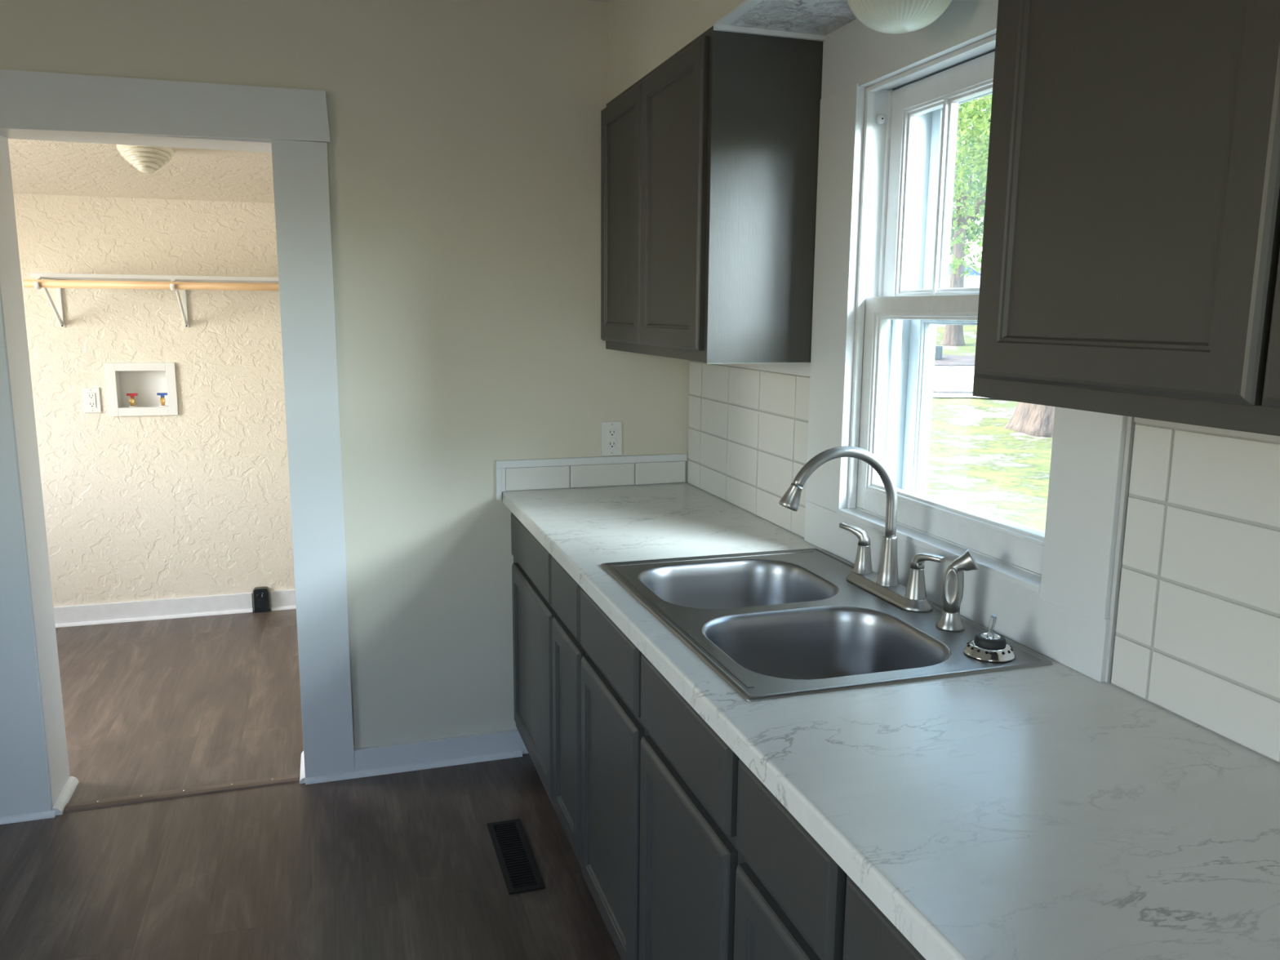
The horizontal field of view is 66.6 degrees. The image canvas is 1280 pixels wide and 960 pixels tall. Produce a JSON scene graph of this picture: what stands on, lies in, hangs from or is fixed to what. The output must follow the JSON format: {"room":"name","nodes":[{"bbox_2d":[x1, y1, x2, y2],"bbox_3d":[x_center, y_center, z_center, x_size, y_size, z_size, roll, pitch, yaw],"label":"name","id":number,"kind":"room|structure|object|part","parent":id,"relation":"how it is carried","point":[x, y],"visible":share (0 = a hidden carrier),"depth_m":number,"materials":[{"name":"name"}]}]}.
{"room":"kitchen","nodes":[
{"label":"kitchen","id":0,"kind":"room"},
{"bbox_2d":[8,138,274,203],"bbox_3d":[-1.814,-1.452,3.627,3.500,0.610,1.790,-3,10,-17],"label":"ceiling","id":1,"kind":"structure","parent":0,"point":[37,166],"depth_m":4.13,"materials":[{"name":"beige paint"}]},
{"bbox_2d":[115,144,174,173],"bbox_3d":[-1.904,-1.254,3.760,0.201,0.141,0.198,-3,10,-17],"label":"ceiling light","id":2,"kind":"object","parent":1,"relation":"attached to","point":[147,159],"visible":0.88,"depth_m":3.71,"materials":[{"name":"white glass"}]},
{"bbox_2d":[13,193,294,610],"bbox_3d":[-2.111,-0.627,4.691,3.500,2.600,0.120,-3,10,-17],"label":"wall","id":3,"kind":"structure","parent":0,"point":[195,501],"depth_m":4.62,"materials":[{"name":"beige paint"}]},
{"bbox_2d":[34,276,65,327],"bbox_3d":[-2.577,-0.771,4.256,0.020,0.214,0.366,-3,10,-17],"label":"shelf bracket","id":4,"kind":"object","parent":3,"relation":"attached to","point":[60,315],"visible":0.9,"depth_m":4.40,"materials":[{"name":"white metal"}]},
{"bbox_3d":[-2.580,-0.876,4.250,0.018,0.006,0.333,-3,10,-17],"label":"arm","id":5,"kind":"part","parent":4,"relation":"part of","materials":[{"name":"white plastic"}]},
{"bbox_2d":[82,387,101,413],"bbox_3d":[-2.545,-0.370,4.526,0.070,0.115,0.010,-3,10,-17],"label":"wall outlet","id":6,"kind":"object","parent":3,"relation":"attached to","point":[91,397],"visible":1,"depth_m":4.52,"materials":[{"name":"white plastic"}]},
{"bbox_2d":[87,393,96,407],"bbox_3d":[-2.544,-0.369,4.524,0.033,0.067,0.005,-3,10,-17],"label":"receptacle","id":7,"kind":"object","parent":6,"relation":"attached to","point":[91,397],"depth_m":4.52,"materials":[{"name":"white plastic"}]},
{"bbox_2d":[106,362,178,416],"bbox_3d":[-2.348,-0.432,4.618,0.289,0.248,0.087,-3,10,-17],"label":"washer outlet box","id":8,"kind":"object","parent":3,"relation":"attached to","point":[135,388],"visible":1,"depth_m":4.62,"materials":[{"name":"white plastic"}]},
{"bbox_3d":[-2.399,-0.399,4.606,0.046,0.020,0.014,-3,10,-17],"label":"valve handle","id":9,"kind":"part","parent":8,"relation":"part of","materials":[{"name":"red plastic"}]},
{"bbox_3d":[-2.275,-0.405,4.645,0.046,0.020,0.014,-3,10,-17],"label":"valve handle","id":10,"kind":"part","parent":8,"relation":"part of","materials":[{"name":"blue plastic"}]},
{"bbox_2d":[30,272,278,283],"bbox_3d":[-1.506,-0.940,4.603,2.332,0.017,0.309,-3,10,-17],"label":"wall shelf","id":11,"kind":"object","parent":3,"relation":"attached to","point":[55,276],"visible":0.34,"depth_m":4.29,"materials":[{"name":"white paint"}]},
{"bbox_2d":[53,589,296,627],"bbox_3d":[-2.098,0.620,4.833,3.500,0.095,0.027,-3,10,-17],"label":"baseboard","id":12,"kind":"structure","parent":3,"relation":"attached to","point":[235,603],"depth_m":4.76,"materials":[{"name":"white paint"}]},
{"bbox_3d":[-2.097,0.660,4.834,3.500,0.015,0.015,-3,10,-17],"label":"shoe moulding","id":13,"kind":"part","parent":12,"relation":"part of","materials":[{"name":"white paint"}]},
{"bbox_2d":[253,586,270,613],"bbox_3d":[-1.896,0.599,4.884,0.072,0.121,0.045,-3,10,-17],"label":"receptacle","id":14,"kind":"object","parent":12,"relation":"attached to","point":[260,594],"visible":1,"depth_m":4.87,"materials":[{"name":"black plastic"}]},
{"bbox_2d":[169,279,188,328],"bbox_3d":[-2.083,-0.794,4.412,0.020,0.214,0.366,-3,10,-17],"label":"shelf bracket","id":15,"kind":"object","parent":3,"relation":"attached to","point":[184,308],"visible":0.79,"depth_m":4.56,"materials":[{"name":"white metal"}]},
{"bbox_2d":[22,279,279,290],"bbox_3d":[-1.461,-0.873,4.430,2.340,0.033,0.033,-3,10,-17],"label":"closet rod","id":16,"kind":"object","parent":15,"relation":"attached to","point":[27,282],"visible":0.34,"depth_m":4.21,"materials":[{"name":"brown wood"}]},
{"bbox_2d":[64,773,298,812],"bbox_3d":[-1.419,0.974,3.048,0.663,0.010,0.054,-3,10,-17],"label":"trim","id":17,"kind":"structure","parent":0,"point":[175,793],"depth_m":3.03,"materials":[{"name":"brown wood"}]},
{"bbox_2d":[0,608,621,959],"bbox_3d":[-1.155,1.231,1.760,3.600,0.060,6.570,-3,10,-17],"label":"floor","id":18,"kind":"structure","parent":0,"point":[401,865],"depth_m":2.78,"materials":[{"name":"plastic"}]},
{"bbox_2d":[486,818,545,894],"bbox_3d":[-0.350,1.041,2.714,0.096,0.005,0.367,-3,10,-17],"label":"floor vent","id":19,"kind":"object","parent":18,"relation":"in","point":[519,868],"visible":1,"depth_m":2.70,"materials":[{"name":"black metal"}]},
{"bbox_2d":[511,512,586,866],"bbox_3d":[0.008,0.571,2.903,0.634,0.874,0.965,-3,10,-17],"label":"base cabinet","id":20,"kind":"object","parent":18,"relation":"on","point":[548,651],"visible":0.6,"depth_m":2.66,"materials":[{"name":"grey paint"}]},
{"bbox_3d":[-0.320,0.218,2.870,0.020,0.145,0.571,-3,10,-17],"label":"drawer","id":21,"kind":"part","parent":20,"relation":"part of","materials":[{"name":"grey paint"}]},
{"bbox_3d":[-0.322,0.581,2.932,0.020,0.540,0.571,-3,10,-17],"label":"door","id":22,"kind":"part","parent":20,"relation":"part of","materials":[{"name":"grey paint"}]},
{"bbox_3d":[-0.182,0.291,2.445,0.020,0.145,0.290,-3,10,-17],"label":"drawer","id":23,"kind":"part","parent":20,"relation":"part of","materials":[{"name":"grey paint"}]},
{"bbox_3d":[-0.185,0.654,2.507,0.020,0.540,0.290,-3,10,-17],"label":"door","id":24,"kind":"part","parent":20,"relation":"part of","materials":[{"name":"grey paint"}]},
{"bbox_2d":[502,482,1279,959],"bbox_3d":[0.401,0.333,1.599,0.647,0.038,3.578,-3,10,-17],"label":"countertop","id":25,"kind":"structure","parent":20,"relation":"on","point":[1054,811],"depth_m":1.21,"materials":[{"name":"stone"}]},
{"bbox_2d":[600,547,1052,701],"bbox_3d":[0.300,0.351,1.961,0.559,0.211,0.838,-3,10,-17],"label":"sink","id":26,"kind":"object","parent":25,"relation":"in","point":[770,628],"visible":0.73,"depth_m":1.92,"materials":[{"name":"silver metal"}]},
{"bbox_3d":[0.207,0.308,2.126,0.395,0.178,0.351,-3,10,-17],"label":"bowl","id":27,"kind":"part","parent":26,"relation":"part of","materials":[{"name":"silver metal"}]},
{"bbox_3d":[0.325,0.372,1.761,0.395,0.178,0.353,-3,10,-17],"label":"bowl","id":28,"kind":"part","parent":26,"relation":"part of","materials":[{"name":"silver metal"}]},
{"bbox_2d":[778,445,946,612],"bbox_3d":[0.412,0.087,1.970,0.286,0.314,0.311,-3,10,-17],"label":"faucet","id":29,"kind":"object","parent":26,"relation":"on","point":[885,584],"visible":1,"depth_m":1.97,"materials":[{"name":"silver metal"}]},
{"bbox_3d":[0.414,0.030,1.964,0.239,0.199,0.022,-3,10,-17],"label":"spout","id":30,"kind":"part","parent":29,"relation":"part of","materials":[{"name":"silver metal"}]},
{"bbox_3d":[0.468,0.118,2.123,0.070,0.041,0.026,8,12,38],"label":"lever","id":31,"kind":"part","parent":29,"relation":"part of","materials":[{"name":"silver metal"}]},
{"bbox_3d":[0.485,0.171,2.118,0.043,0.062,0.043,-3,10,-17],"label":"handle","id":32,"kind":"part","parent":29,"relation":"part of","materials":[{"name":"silver metal"}]},
{"bbox_3d":[0.516,0.166,2.021,0.046,0.103,0.046,-3,10,-17],"label":"spout","id":33,"kind":"part","parent":29,"relation":"part of","materials":[{"name":"silver metal"}]},
{"bbox_3d":[0.515,0.226,2.031,0.066,0.022,0.272,-3,10,-17],"label":"plate","id":34,"kind":"part","parent":29,"relation":"part of","materials":[{"name":"silver metal"}]},
{"bbox_3d":[0.546,0.213,1.930,0.062,0.080,0.062,-3,10,-17],"label":"handle","id":35,"kind":"part","parent":29,"relation":"part of","materials":[{"name":"silver metal"}]},
{"bbox_3d":[0.561,0.160,1.903,0.026,0.033,0.070,-7,12,-38],"label":"lever","id":36,"kind":"part","parent":29,"relation":"part of","materials":[{"name":"silver metal"}]},
{"bbox_2d":[935,549,978,631],"bbox_3d":[0.586,0.200,1.798,0.068,0.152,0.051,4,10,18],"label":"sprayer","id":37,"kind":"object","parent":26,"relation":"on","point":[953,584],"visible":1,"depth_m":1.79,"materials":[{"name":"silver metal"}]},
{"bbox_2d":[963,613,1015,662],"bbox_3d":[0.599,0.264,1.665,0.085,0.071,0.085,-3,10,-17],"label":"strainer","id":38,"kind":"object","parent":26,"relation":"on","point":[989,646],"visible":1,"depth_m":1.65,"materials":[{"name":"silver metal"}]},
{"bbox_2d":[963,640,1015,662],"bbox_3d":[0.599,0.289,1.669,0.085,0.018,0.085,-3,10,-17],"label":"basket","id":39,"kind":"object","parent":38,"relation":"attached to","point":[989,651],"depth_m":1.64,"materials":[{"name":"silver metal"}]},
{"bbox_3d":[0.599,0.248,1.661,0.012,0.039,0.014,-3,10,-17],"label":"post","id":40,"kind":"part","parent":38,"relation":"part of","materials":[{"name":"white metal"}]},
{"bbox_2d":[580,587,951,959],"bbox_3d":[0.294,0.725,2.017,0.634,0.874,0.922,-3,10,-17],"label":"base cabinet","id":41,"kind":"object","parent":18,"relation":"on","point":[660,856],"visible":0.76,"depth_m":1.83,"materials":[{"name":"grey paint"}]},
{"bbox_3d":[-0.066,0.354,2.084,0.020,0.145,0.435,-3,10,-17],"label":"drawer","id":42,"kind":"part","parent":41,"relation":"part of","materials":[{"name":"grey paint"}]},
{"bbox_3d":[-0.069,0.727,2.148,0.020,0.560,0.435,-3,10,-17],"label":"door","id":43,"kind":"part","parent":41,"relation":"part of","materials":[{"name":"grey paint"}]},
{"bbox_3d":[0.021,0.688,1.922,0.018,0.774,0.922,-3,10,-17],"label":"frame","id":44,"kind":"part","parent":41,"relation":"part of","materials":[{"name":"grey paint"}]},
{"bbox_3d":[0.071,0.802,1.716,0.020,0.560,0.429,-3,10,-17],"label":"door","id":45,"kind":"part","parent":41,"relation":"part of","materials":[{"name":"grey paint"}]},
{"bbox_3d":[0.074,0.429,1.652,0.020,0.145,0.429,-3,10,-17],"label":"drawer","id":46,"kind":"part","parent":41,"relation":"part of","materials":[{"name":"grey paint"}]},
{"bbox_2d":[733,758,925,959],"bbox_3d":[0.551,0.862,1.223,0.634,0.874,0.767,-3,10,-17],"label":"base cabinet","id":47,"kind":"object","parent":18,"relation":"on","point":[793,901],"visible":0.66,"depth_m":1.25,"materials":[{"name":"grey paint"}]},
{"bbox_3d":[0.188,0.865,1.353,0.020,0.560,0.283,-3,10,-17],"label":"door","id":48,"kind":"part","parent":47,"relation":"part of","materials":[{"name":"grey paint"}]},
{"bbox_3d":[0.191,0.492,1.289,0.020,0.145,0.283,-3,10,-17],"label":"drawer","id":49,"kind":"part","parent":47,"relation":"part of","materials":[{"name":"grey paint"}]},
{"bbox_3d":[0.277,0.826,1.128,0.018,0.774,0.767,-3,10,-17],"label":"frame","id":50,"kind":"part","parent":47,"relation":"part of","materials":[{"name":"grey paint"}]},
{"bbox_3d":[0.307,0.554,0.928,0.020,0.145,0.432,-3,10,-17],"label":"drawer","id":51,"kind":"part","parent":47,"relation":"part of","materials":[{"name":"grey paint"}]},
{"bbox_2d":[0,0,690,748],"bbox_3d":[-1.571,-0.230,2.868,3.600,2.440,0.180,-3,10,-17],"label":"wall","id":52,"kind":"structure","parent":0,"point":[464,150],"depth_m":3.04,"materials":[{"name":"beige paint"}]},
{"bbox_2d":[0,810,55,824],"bbox_3d":[-2.503,0.991,2.665,1.595,0.087,0.035,-3,10,-17],"label":"baseboard","id":53,"kind":"structure","parent":52,"relation":"attached to","point":[51,814],"depth_m":2.88,"materials":[{"name":"white paint"}]},
{"bbox_2d":[0,69,355,817],"bbox_3d":[-1.431,-0.074,2.934,1.030,2.114,0.212,-3,10,-17],"label":"door frame","id":54,"kind":"structure","parent":52,"relation":"in","point":[290,124],"depth_m":2.84,"materials":[{"name":"white paint"}]},
{"bbox_3d":[-1.821,0.038,2.728,0.152,1.955,0.020,-3,10,-17],"label":"casing","id":55,"kind":"part","parent":54,"relation":"part of","materials":[{"name":"white paint"}]},
{"bbox_3d":[-1.769,0.971,3.006,0.024,0.024,0.212,-3,10,-17],"label":"shoe moulding","id":56,"kind":"part","parent":54,"relation":"part of","materials":[{"name":"white paint"}]},
{"bbox_3d":[-1.391,-1.024,2.681,1.024,0.157,0.022,-3,10,-17],"label":"head casing","id":57,"kind":"part","parent":54,"relation":"part of","materials":[{"name":"white paint"}]},
{"bbox_3d":[-1.111,0.944,3.214,0.018,0.018,0.212,-3,10,-17],"label":"shoe moulding","id":58,"kind":"part","parent":54,"relation":"part of","materials":[{"name":"white paint"}]},
{"bbox_3d":[-0.993,-0.008,2.987,0.153,1.972,0.020,-3,10,-17],"label":"casing","id":59,"kind":"part","parent":54,"relation":"part of","materials":[{"name":"white paint"}]},
{"bbox_2d":[305,728,528,784],"bbox_3d":[-0.709,0.909,3.229,0.760,0.087,0.035,-3,10,-17],"label":"baseboard","id":60,"kind":"structure","parent":52,"relation":"attached to","point":[398,757],"depth_m":3.23,"materials":[{"name":"white paint"}]},
{"bbox_3d":[-0.735,0.947,3.217,0.700,0.016,0.016,-3,10,-17],"label":"shoe moulding","id":61,"kind":"part","parent":60,"relation":"part of","materials":[{"name":"white paint"}]},
{"bbox_2d":[495,453,687,499],"bbox_3d":[-0.153,-0.013,3.259,0.658,0.128,0.016,-3,10,-17],"label":"tile backsplash","id":62,"kind":"structure","parent":52,"relation":"attached to","point":[661,468],"depth_m":3.25,"materials":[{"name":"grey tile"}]},
{"bbox_3d":[-0.445,-0.001,3.167,0.012,0.078,0.015,-3,10,-17],"label":"edge trim","id":63,"kind":"part","parent":62,"relation":"part of","materials":[{"name":"white paint"}]},
{"bbox_2d":[601,421,622,456],"bbox_3d":[-0.094,-0.138,3.259,0.070,0.115,0.010,-3,10,-17],"label":"wall outlet","id":64,"kind":"object","parent":52,"relation":"attached to","point":[611,431],"visible":1,"depth_m":3.26,"materials":[{"name":"white plastic"}]},
{"bbox_2d":[607,428,617,448],"bbox_3d":[-0.093,-0.138,3.257,0.033,0.067,0.005,-3,10,-17],"label":"receptacle","id":65,"kind":"object","parent":64,"relation":"attached to","point":[611,433],"depth_m":3.26,"materials":[{"name":"white plastic"}]},
{"bbox_2d":[586,0,609,2],"bbox_3d":[-0.837,-1.073,0.413,3.600,0.060,4.600,-3,10,-17],"label":"ceiling","id":66,"kind":"structure","parent":0,"point":[602,1],"depth_m":3.01,"materials":[{"name":"white paint"}]},
{"bbox_2d":[607,0,856,102],"bbox_3d":[0.736,-0.968,0.940,0.295,0.300,4.600,-3,10,-17],"label":"ceiling","id":67,"kind":"structure","parent":0,"point":[642,34],"depth_m":2.49,"materials":[{"name":"beige paint"}]},
{"bbox_2d":[600,25,822,364],"bbox_3d":[0.160,-0.740,2.758,0.318,0.769,0.906,-3,10,-17],"label":"upper cabinet","id":68,"kind":"object","parent":67,"relation":"attached to","point":[709,159],"visible":0.93,"depth_m":2.37,"materials":[{"name":"grey paint"}]},
{"bbox_3d":[-0.055,-0.779,2.939,0.020,0.720,0.420,-3,10,-17],"label":"door","id":69,"kind":"part","parent":68,"relation":"part of","materials":[{"name":"grey paint"}]},
{"bbox_3d":[0.034,-0.736,2.720,0.014,0.766,0.903,-3,10,-17],"label":"frame","id":70,"kind":"part","parent":68,"relation":"part of","materials":[{"name":"grey paint"}]},
{"bbox_3d":[0.079,-0.707,2.524,0.020,0.720,0.456,-3,10,-17],"label":"door","id":71,"kind":"part","parent":68,"relation":"part of","materials":[{"name":"grey paint"}]},
{"bbox_2d":[713,0,825,41],"bbox_3d":[0.465,-0.958,1.788,0.296,0.016,1.034,-3,10,-17],"label":"trim","id":72,"kind":"structure","parent":67,"relation":"attached to","point":[722,24],"depth_m":2.24,"materials":[{"name":"white paint"}]},
{"bbox_2d":[846,0,952,34],"bbox_3d":[0.475,-0.890,1.774,0.219,0.137,0.219,-3,10,-17],"label":"ceiling light","id":73,"kind":"object","parent":67,"relation":"attached to","point":[886,16],"visible":1,"depth_m":1.74,"materials":[{"name":"white glass"}]},
{"bbox_2d":[972,0,1279,435],"bbox_3d":[0.746,-0.428,0.943,0.318,0.762,0.904,-3,10,-17],"label":"upper cabinet","id":74,"kind":"object","parent":67,"relation":"attached to","point":[1131,257],"visible":1,"depth_m":1.08,"materials":[{"name":"grey paint"}]},
{"bbox_3d":[0.672,-0.390,0.686,0.020,0.716,0.425,-3,10,-17],"label":"door","id":75,"kind":"part","parent":74,"relation":"part of","materials":[{"name":"grey paint"}]},
{"bbox_3d":[0.630,-0.103,2.227,0.200,3.040,6.800,-3,10,-17],"label":"wall","id":76,"kind":"structure","parent":0,"visible":0},
{"bbox_2d":[687,360,810,537],"bbox_3d":[0.303,-0.144,2.909,0.011,0.458,0.903,-3,10,-17],"label":"tile backsplash","id":77,"kind":"structure","parent":76,"relation":"attached to","point":[748,423],"depth_m":2.83,"materials":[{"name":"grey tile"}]},
{"bbox_2d":[804,0,1135,682],"bbox_3d":[0.716,-0.370,1.972,0.286,1.224,1.030,-3,10,-17],"label":"window","id":78,"kind":"structure","parent":76,"relation":"in","point":[890,102],"depth_m":2.17,"materials":[{"name":"white paint"}]},
{"bbox_3d":[0.465,-0.416,2.339,0.022,0.978,0.172,-3,10,-17],"label":"casing","id":79,"kind":"part","parent":78,"relation":"part of","materials":[{"name":"white paint"}]},
{"bbox_3d":[0.663,-0.349,1.950,0.118,0.960,0.700,-3,10,-17],"label":"stop moulding","id":80,"kind":"part","parent":78,"relation":"part of","materials":[{"name":"white paint"}]},
{"bbox_3d":[0.686,-0.579,1.917,0.035,0.491,0.688,-3,10,-17],"label":"sash","id":81,"kind":"part","parent":78,"relation":"part of","materials":[{"name":"white paint"}]},
{"bbox_3d":[0.715,0.148,2.053,0.286,0.065,0.700,-3,10,-17],"label":"sill","id":82,"kind":"part","parent":78,"relation":"part of","materials":[{"name":"white paint"}]},
{"bbox_3d":[0.642,-0.125,1.982,0.036,0.494,0.688,-3,10,-17],"label":"sash","id":83,"kind":"part","parent":78,"relation":"part of","materials":[{"name":"white paint"}]},
{"bbox_3d":[0.785,-0.574,1.950,0.022,0.515,0.696,-3,10,-17],"label":"storm sash","id":84,"kind":"part","parent":78,"relation":"part of","materials":[{"name":"paint"}]},
{"bbox_3d":[0.757,-0.110,2.022,0.026,0.505,0.696,-3,10,-17],"label":"storm sash","id":85,"kind":"part","parent":78,"relation":"part of","materials":[{"name":"glass"}]},
{"bbox_3d":[0.725,-0.271,1.532,0.022,0.992,0.148,-3,10,-17],"label":"casing","id":86,"kind":"part","parent":78,"relation":"part of","materials":[{"name":"white paint"}]},
{"bbox_2d":[1111,417,1279,763],"bbox_3d":[1.000,0.229,0.748,0.012,0.462,1.630,-3,10,-17],"label":"tile backsplash","id":87,"kind":"structure","parent":76,"relation":"attached to","point":[1197,636],"depth_m":1.37,"materials":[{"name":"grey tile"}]},
{"label":"outside","id":88,"kind":"structure","parent":0,"visible":0},
{"bbox_2d":[926,260,1052,531],"bbox_3d":[34.180,-9.860,44.596,90.000,9.164,120.000,-3,10,-17],"label":"ground","id":89,"kind":"structure","parent":88,"point":[976,463],"depth_m":14.45,"materials":[{"name":"green plant"}]},
{"bbox_2d":[947,262,980,288],"bbox_3d":[13.014,-8.011,39.678,4.650,1.631,1.820,4,10,20],"label":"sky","id":90,"kind":"structure","parent":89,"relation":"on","point":[969,282],"depth_m":38.72,"materials":[{"name":"white"}]},
{"bbox_2d":[941,102,990,346],"bbox_3d":[10.202,-9.515,30.766,10.068,10.705,10.206,-3,10,-17],"label":"tree","id":91,"kind":"object","parent":89,"relation":"on","point":[953,334],"visible":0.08,"depth_m":31.05,"materials":[{"name":"green plant"}]},
{"bbox_2d":[949,106,984,262],"bbox_3d":[20.099,-18.288,60.693,7.010,11.130,7.115,-3,10,-17],"label":"tree","id":92,"kind":"object","parent":89,"relation":"on","point":[967,234],"visible":0.02,"depth_m":59.92,"materials":[{"name":"green plant"}]},
{"bbox_2d":[961,107,990,229],"bbox_3d":[18.490,-14.537,44.595,7.084,11.389,7.235,-3,10,-17],"label":"tree","id":93,"kind":"object","parent":89,"relation":"on","point":[988,120],"visible":0.02,"depth_m":45.59,"materials":[{"name":"green plant"}]},
{"bbox_2d":[948,93,1054,437],"bbox_3d":[6.888,-6.049,16.165,10.892,10.818,10.860,-3,10,-21],"label":"tree","id":94,"kind":"object","parent":89,"relation":"on","point":[1029,419],"visible":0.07,"depth_m":12.94,"materials":[{"name":"green plant"}]},
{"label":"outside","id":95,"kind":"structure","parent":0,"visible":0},
{"bbox_2d":[934,354,975,365],"bbox_3d":[13.394,-2.663,23.433,30.202,0.274,6.820,6,11,29],"label":"mulch bed","id":96,"kind":"object","parent":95,"point":[947,359],"visible":0.05,"depth_m":27.10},
{"bbox_2d":[934,345,942,359],"bbox_3d":[8.220,-3.579,27.494,0.440,0.420,0.440,-3,10,-17],"label":"storage bin","id":97,"kind":"object","parent":96,"relation":"on","point":[938,354],"visible":0.28,"depth_m":27.31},
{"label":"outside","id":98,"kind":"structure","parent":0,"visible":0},
{"bbox_2d":[932,365,987,398],"bbox_3d":[11.501,-1.828,20.245,27.686,0.445,8.911,6,11,29],"label":"road","id":99,"kind":"structure","parent":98,"point":[948,378],"depth_m":23.33,"materials":[{"name":"grey asphalt"}]},
{"bbox_2d":[933,390,973,392],"bbox_3d":[10.421,-1.394,18.379,22.805,0.047,3.280,6,11,29],"label":"curb","id":100,"kind":"object","parent":99,"relation":"on","point":[946,391],"visible":0.06,"depth_m":21.52,"materials":[{"name":"grey concrete"}]}
]}

